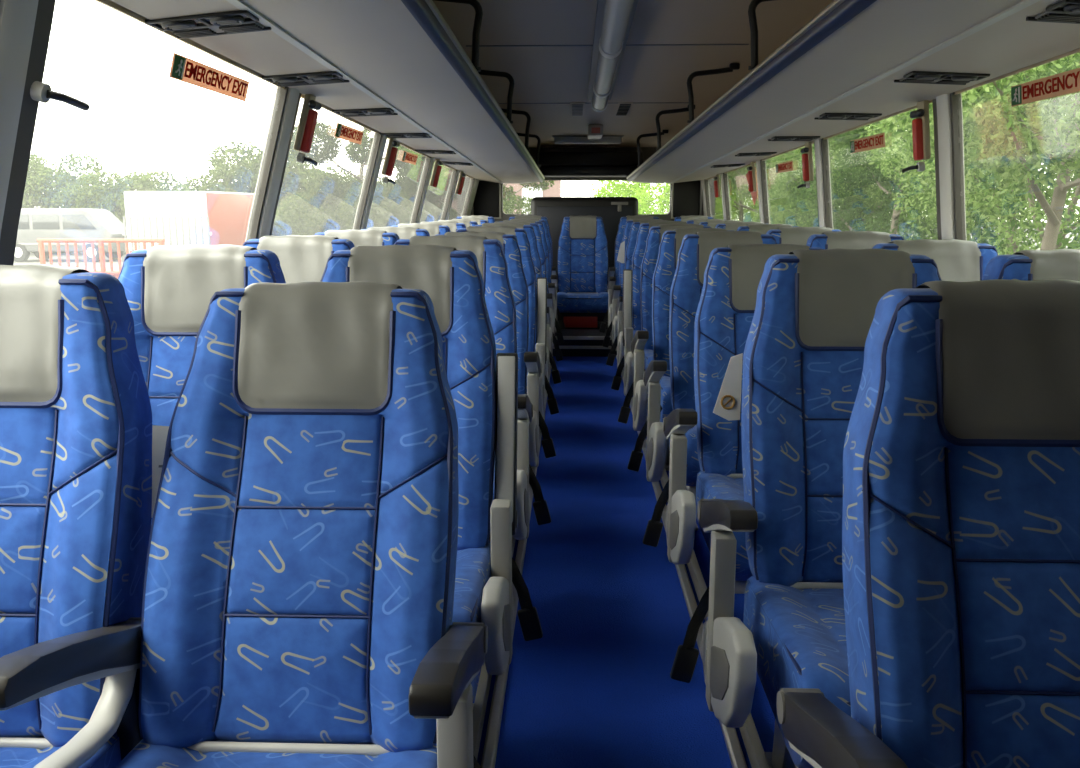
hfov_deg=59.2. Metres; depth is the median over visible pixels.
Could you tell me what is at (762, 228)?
seat
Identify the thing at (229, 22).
air vent
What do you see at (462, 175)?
hammer
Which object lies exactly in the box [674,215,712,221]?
seat
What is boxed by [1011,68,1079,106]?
sign
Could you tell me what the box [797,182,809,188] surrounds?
handle
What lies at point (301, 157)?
handle
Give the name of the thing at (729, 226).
seat
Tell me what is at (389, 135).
air vent
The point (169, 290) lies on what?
seat
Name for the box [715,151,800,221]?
tree
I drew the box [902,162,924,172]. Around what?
handle
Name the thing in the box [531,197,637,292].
locker
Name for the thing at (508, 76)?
support
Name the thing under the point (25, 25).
window pillar
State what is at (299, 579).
seat
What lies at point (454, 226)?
seat
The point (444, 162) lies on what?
air vent
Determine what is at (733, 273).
seat
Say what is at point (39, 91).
handle
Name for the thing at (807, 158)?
hammer
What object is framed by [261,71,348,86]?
air vent
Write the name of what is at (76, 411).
seat
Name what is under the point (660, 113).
support
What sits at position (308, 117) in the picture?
hammer
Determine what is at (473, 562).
cushion
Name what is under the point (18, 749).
cushion
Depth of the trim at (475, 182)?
9.35 m
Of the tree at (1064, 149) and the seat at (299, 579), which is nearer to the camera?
the seat at (299, 579)
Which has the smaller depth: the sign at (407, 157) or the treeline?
the sign at (407, 157)
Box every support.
[435,0,482,71]
[478,70,514,123]
[501,108,530,150]
[516,132,540,166]
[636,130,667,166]
[655,105,694,149]
[687,63,739,122]
[748,0,773,69]
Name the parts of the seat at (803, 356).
arm post, armrest, leg, seat frame, backrest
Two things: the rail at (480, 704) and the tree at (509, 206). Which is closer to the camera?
the rail at (480, 704)
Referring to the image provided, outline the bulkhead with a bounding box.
[539,152,643,176]
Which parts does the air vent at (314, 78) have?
speaker panel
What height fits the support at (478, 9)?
0.288 m
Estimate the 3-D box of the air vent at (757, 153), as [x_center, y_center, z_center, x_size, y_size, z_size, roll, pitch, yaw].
[1.348,-1.436,5.944,0.230,0.021,0.182,0,11,2]
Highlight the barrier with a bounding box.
[37,238,164,278]
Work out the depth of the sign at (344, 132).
4.06 m
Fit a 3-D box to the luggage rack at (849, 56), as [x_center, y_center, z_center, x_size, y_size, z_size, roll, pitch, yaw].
[1.073,-1.248,4.462,0.778,0.349,10.201,0,11,2]
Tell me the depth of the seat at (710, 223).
6.68 m
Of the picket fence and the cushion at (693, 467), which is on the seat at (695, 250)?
the cushion at (693, 467)
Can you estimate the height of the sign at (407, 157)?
0.056 m
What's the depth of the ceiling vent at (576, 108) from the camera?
6.58 m
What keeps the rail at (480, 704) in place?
on the floor at (597, 690)
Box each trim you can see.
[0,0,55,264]
[95,0,473,178]
[245,86,300,240]
[353,132,386,229]
[410,157,434,223]
[441,169,459,219]
[464,178,479,215]
[466,44,748,103]
[701,179,710,216]
[706,48,1079,179]
[720,173,730,219]
[756,160,769,223]
[814,138,833,229]
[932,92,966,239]
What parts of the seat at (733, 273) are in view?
arm post, armrest, seat frame, backrest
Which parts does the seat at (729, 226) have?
backrest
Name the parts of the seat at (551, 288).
backrest, armrest, arm post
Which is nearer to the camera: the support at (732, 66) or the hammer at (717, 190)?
the support at (732, 66)
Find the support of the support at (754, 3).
attached to the ceiling
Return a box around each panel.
[471,180,500,218]
[671,180,701,218]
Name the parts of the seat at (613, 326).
arm post, armrest, backrest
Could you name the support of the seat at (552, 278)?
on the floor at (566, 332)
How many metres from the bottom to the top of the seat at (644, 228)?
1.067 m
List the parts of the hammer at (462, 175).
handle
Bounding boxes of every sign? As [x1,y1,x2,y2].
[169,53,248,100]
[334,123,363,144]
[401,151,417,164]
[776,161,792,172]
[850,133,884,152]
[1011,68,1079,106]
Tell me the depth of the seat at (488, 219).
8.38 m
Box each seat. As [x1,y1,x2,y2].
[0,264,151,767]
[115,281,487,767]
[118,244,285,523]
[242,235,354,282]
[314,229,399,245]
[320,245,542,706]
[361,227,429,238]
[391,223,449,235]
[394,235,550,542]
[421,221,465,231]
[435,231,555,466]
[439,220,477,226]
[452,219,487,224]
[456,215,494,222]
[456,226,558,419]
[475,223,560,383]
[494,221,562,364]
[499,220,563,346]
[509,215,556,274]
[510,219,564,332]
[557,215,614,312]
[599,219,661,335]
[602,220,667,350]
[606,221,692,398]
[611,224,711,395]
[614,215,658,295]
[618,228,726,469]
[627,231,776,529]
[643,244,824,593]
[670,249,941,767]
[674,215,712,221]
[687,219,721,223]
[699,220,740,227]
[715,222,762,230]
[737,224,798,233]
[766,227,841,244]
[777,279,1079,767]
[806,231,903,249]
[872,239,997,281]
[982,249,1079,280]
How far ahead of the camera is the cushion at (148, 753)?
1.32 m
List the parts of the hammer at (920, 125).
handle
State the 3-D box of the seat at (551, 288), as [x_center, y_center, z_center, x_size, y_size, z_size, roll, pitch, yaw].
[-0.105,-0.619,6.722,0.555,1.064,0.762,0,11,2]
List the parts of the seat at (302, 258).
backrest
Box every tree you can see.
[274,121,416,235]
[390,145,456,222]
[450,168,553,213]
[590,175,736,218]
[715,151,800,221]
[720,135,842,225]
[750,123,928,234]
[785,115,1052,252]
[858,63,1079,254]
[886,52,1079,254]
[1001,95,1079,248]
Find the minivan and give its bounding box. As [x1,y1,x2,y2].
[14,209,126,261]
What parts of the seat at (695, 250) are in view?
arm post, armrest, seat frame, backrest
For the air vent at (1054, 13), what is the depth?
2.06 m
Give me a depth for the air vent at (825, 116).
3.88 m
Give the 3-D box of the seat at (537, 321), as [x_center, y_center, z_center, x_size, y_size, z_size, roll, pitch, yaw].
[-0.190,-0.182,4.364,0.555,1.064,0.762,0,11,2]
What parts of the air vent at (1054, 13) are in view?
speaker panel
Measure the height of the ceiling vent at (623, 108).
0.015 m
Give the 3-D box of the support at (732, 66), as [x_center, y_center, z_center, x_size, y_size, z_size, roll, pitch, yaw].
[0.886,-1.493,4.882,0.266,0.293,0.044,0,11,2]
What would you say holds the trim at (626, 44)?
attached to the ceiling
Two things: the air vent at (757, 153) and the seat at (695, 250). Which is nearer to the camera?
the seat at (695, 250)
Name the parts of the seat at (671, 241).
arm post, armrest, backrest, leg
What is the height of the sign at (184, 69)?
0.056 m
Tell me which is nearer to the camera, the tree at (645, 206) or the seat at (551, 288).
the seat at (551, 288)
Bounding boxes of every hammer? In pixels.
[293,94,321,152]
[381,138,399,175]
[429,159,442,186]
[455,171,465,194]
[713,174,720,196]
[747,162,756,191]
[801,142,813,181]
[910,100,930,160]
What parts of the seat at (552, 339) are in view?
backrest, armrest, arm post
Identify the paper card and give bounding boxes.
[151,425,168,517]
[617,241,624,262]
[713,353,742,420]
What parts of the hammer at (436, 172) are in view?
handle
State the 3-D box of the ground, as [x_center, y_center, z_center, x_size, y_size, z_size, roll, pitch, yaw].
[1.145,-3.150,29.905,260.000,0.100,260.000,0,11,2]
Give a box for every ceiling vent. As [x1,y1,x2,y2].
[570,102,584,115]
[614,102,633,115]
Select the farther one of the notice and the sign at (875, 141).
the notice
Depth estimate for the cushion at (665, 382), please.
3.83 m
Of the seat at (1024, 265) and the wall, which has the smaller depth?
the seat at (1024, 265)
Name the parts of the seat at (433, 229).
backrest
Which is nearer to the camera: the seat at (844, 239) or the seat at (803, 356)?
the seat at (803, 356)
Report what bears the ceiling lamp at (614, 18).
attached to the ceiling
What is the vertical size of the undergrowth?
10.047 m
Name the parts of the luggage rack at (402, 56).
underside panel, rail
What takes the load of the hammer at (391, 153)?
attached to the wall
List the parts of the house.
door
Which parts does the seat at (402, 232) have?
backrest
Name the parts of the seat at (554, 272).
backrest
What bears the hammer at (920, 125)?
attached to the wall
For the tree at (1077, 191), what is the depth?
10.24 m
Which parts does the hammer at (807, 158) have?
handle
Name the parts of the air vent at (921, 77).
speaker panel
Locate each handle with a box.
[30,81,89,110]
[297,152,317,164]
[383,176,395,183]
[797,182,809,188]
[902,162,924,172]
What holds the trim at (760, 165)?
attached to the wall
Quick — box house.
[419,158,560,213]
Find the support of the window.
in the wall
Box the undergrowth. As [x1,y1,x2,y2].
[715,150,1079,255]
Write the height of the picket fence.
1.900 m
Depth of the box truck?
30.04 m
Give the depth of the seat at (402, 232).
4.57 m
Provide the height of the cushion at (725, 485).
0.185 m
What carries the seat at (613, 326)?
on the floor at (597, 690)
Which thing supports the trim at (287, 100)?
attached to the wall
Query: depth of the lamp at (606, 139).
8.53 m
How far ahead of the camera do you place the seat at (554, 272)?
8.36 m
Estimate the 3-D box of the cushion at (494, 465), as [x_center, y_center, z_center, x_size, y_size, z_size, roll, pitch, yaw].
[-0.305,0.318,2.717,0.440,0.185,0.537,0,11,2]
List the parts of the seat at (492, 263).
backrest, arm post, armrest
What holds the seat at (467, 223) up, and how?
on the floor at (597, 690)
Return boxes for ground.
[13,222,1077,270]
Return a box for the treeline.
[21,140,410,253]
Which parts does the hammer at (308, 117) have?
handle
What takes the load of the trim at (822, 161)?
attached to the wall
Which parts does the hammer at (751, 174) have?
handle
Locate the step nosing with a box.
[553,336,611,348]
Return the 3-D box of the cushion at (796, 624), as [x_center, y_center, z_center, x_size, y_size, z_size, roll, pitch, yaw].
[0.639,0.502,1.720,0.440,0.185,0.537,0,11,2]
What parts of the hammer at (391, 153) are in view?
handle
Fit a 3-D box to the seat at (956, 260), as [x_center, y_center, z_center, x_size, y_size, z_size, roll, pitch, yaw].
[1.126,0.152,2.576,0.482,1.058,0.779,0,11,2]
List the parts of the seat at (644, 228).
armrest, arm post, backrest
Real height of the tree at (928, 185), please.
6.864 m
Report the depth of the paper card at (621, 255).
6.81 m
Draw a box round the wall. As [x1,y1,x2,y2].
[457,147,714,221]
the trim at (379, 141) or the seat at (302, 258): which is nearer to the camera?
the seat at (302, 258)
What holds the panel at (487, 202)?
attached to the wall
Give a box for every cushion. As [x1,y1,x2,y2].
[0,731,120,767]
[115,739,436,767]
[452,543,490,701]
[488,465,494,542]
[557,292,607,312]
[644,349,652,391]
[659,376,672,421]
[669,425,700,485]
[696,471,752,580]
[743,576,850,767]
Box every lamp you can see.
[552,135,623,143]
[587,0,637,111]
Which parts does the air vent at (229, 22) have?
speaker panel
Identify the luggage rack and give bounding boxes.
[111,0,544,183]
[626,0,1079,183]
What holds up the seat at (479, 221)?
on the floor at (566, 332)
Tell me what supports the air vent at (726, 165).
attached to the luggage rack at (849, 56)
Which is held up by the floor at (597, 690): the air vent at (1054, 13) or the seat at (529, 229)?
the seat at (529, 229)
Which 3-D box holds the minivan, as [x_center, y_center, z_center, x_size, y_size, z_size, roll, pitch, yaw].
[-20.838,-6.555,41.764,5.151,2.275,2.160,0,11,2]
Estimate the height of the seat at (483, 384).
1.064 m
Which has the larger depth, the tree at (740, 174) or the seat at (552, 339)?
the tree at (740, 174)
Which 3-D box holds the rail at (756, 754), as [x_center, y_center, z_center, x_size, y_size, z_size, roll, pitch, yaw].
[0.490,0.475,3.597,0.060,0.055,7.830,0,11,2]
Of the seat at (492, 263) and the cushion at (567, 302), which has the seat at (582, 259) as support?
the cushion at (567, 302)
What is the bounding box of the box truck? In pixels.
[124,191,253,252]
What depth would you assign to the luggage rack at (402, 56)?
2.81 m
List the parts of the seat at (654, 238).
armrest, arm post, backrest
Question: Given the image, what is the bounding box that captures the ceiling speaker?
[587,125,602,138]
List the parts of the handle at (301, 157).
lever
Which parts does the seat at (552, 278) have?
backrest, armrest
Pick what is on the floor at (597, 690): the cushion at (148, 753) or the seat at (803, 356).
the seat at (803, 356)
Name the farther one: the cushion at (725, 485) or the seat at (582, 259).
the seat at (582, 259)
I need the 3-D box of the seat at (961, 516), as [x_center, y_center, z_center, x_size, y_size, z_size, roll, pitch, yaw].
[0.537,0.441,1.025,0.599,1.056,0.784,0,11,2]
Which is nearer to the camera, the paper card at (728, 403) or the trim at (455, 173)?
the paper card at (728, 403)
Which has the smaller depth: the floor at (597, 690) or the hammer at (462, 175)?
the floor at (597, 690)
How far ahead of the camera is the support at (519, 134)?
8.06 m
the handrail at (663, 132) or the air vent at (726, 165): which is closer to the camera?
the air vent at (726, 165)
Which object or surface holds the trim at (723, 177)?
attached to the wall
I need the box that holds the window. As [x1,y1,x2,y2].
[450,176,472,219]
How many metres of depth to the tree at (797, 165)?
21.29 m
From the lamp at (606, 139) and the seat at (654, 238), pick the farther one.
the lamp at (606, 139)
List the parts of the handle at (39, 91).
lever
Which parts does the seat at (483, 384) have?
backrest, arm post, armrest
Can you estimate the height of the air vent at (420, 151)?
0.022 m
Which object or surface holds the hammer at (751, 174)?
attached to the wall
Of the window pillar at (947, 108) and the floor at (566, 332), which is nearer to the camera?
the window pillar at (947, 108)
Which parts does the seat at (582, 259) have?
seat frame, backrest, armrest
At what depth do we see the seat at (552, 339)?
6.07 m
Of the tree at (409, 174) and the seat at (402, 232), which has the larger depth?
the tree at (409, 174)
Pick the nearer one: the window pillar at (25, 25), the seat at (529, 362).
the window pillar at (25, 25)
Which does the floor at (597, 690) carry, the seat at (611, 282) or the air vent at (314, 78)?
the seat at (611, 282)
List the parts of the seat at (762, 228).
backrest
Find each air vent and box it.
[145,10,270,38]
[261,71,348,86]
[332,108,397,116]
[380,133,431,137]
[415,150,455,153]
[442,161,472,165]
[711,164,744,167]
[735,152,776,156]
[768,136,819,140]
[814,113,881,119]
[894,71,989,84]
[1026,0,1079,23]
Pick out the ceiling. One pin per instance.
(542, 74)
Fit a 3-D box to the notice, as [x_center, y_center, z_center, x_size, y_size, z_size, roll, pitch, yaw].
[0.335,-0.511,7.854,0.280,0.090,0.008,0,11,2]
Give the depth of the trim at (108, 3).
2.52 m
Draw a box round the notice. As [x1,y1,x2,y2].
[564,317,597,327]
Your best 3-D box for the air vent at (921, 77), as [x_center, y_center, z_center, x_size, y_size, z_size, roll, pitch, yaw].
[1.236,-0.943,2.936,0.230,0.024,0.182,0,11,2]
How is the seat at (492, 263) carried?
on the floor at (597, 690)
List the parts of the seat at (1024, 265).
backrest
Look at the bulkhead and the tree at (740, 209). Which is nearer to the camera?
the bulkhead
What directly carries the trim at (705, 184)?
attached to the wall
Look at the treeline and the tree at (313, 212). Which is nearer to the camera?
the tree at (313, 212)
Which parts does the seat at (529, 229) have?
backrest, arm post, armrest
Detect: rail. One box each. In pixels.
[473,365,550,767]
[616,355,769,767]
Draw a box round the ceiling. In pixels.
[433,0,832,146]
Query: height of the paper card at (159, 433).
0.146 m
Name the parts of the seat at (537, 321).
backrest, arm post, armrest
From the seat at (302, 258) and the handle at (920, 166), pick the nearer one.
the seat at (302, 258)
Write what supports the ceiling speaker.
attached to the ceiling
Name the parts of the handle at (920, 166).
lever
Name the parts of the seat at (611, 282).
arm post, armrest, backrest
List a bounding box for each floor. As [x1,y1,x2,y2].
[473,356,774,767]
[553,315,616,356]
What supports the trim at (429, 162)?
attached to the wall
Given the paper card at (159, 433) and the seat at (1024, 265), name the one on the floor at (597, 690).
the seat at (1024, 265)
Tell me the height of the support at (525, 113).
0.299 m
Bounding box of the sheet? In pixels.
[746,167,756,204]
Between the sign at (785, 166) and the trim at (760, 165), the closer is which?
the sign at (785, 166)
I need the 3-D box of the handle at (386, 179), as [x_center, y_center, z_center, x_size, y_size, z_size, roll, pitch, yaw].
[-0.776,-1.060,4.938,0.038,0.040,0.138,3,11,16]
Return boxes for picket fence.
[122,217,211,251]
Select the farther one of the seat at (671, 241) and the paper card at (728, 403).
the seat at (671, 241)
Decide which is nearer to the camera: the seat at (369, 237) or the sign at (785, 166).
the seat at (369, 237)
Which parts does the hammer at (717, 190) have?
handle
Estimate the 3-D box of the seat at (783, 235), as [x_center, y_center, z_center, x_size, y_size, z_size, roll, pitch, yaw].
[1.182,-0.140,4.139,0.482,1.064,0.762,0,11,2]
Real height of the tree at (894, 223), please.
6.395 m
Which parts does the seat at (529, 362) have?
backrest, armrest, arm post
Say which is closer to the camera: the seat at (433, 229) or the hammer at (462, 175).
the seat at (433, 229)
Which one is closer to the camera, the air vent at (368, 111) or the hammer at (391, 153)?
the air vent at (368, 111)
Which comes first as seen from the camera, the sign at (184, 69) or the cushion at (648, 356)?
the sign at (184, 69)
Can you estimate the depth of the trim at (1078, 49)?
3.12 m
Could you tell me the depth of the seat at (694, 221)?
7.47 m
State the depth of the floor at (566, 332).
7.47 m
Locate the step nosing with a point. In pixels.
(564, 337)
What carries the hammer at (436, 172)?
attached to the wall
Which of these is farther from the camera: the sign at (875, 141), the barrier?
the barrier
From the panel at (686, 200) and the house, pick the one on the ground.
the house
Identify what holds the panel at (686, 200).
attached to the wall
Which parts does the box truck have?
panel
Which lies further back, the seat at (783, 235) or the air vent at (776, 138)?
the air vent at (776, 138)
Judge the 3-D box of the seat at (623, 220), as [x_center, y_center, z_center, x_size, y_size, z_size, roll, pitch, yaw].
[0.887,-0.905,8.160,0.482,1.064,0.762,0,11,2]
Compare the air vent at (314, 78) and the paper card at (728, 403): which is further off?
the air vent at (314, 78)

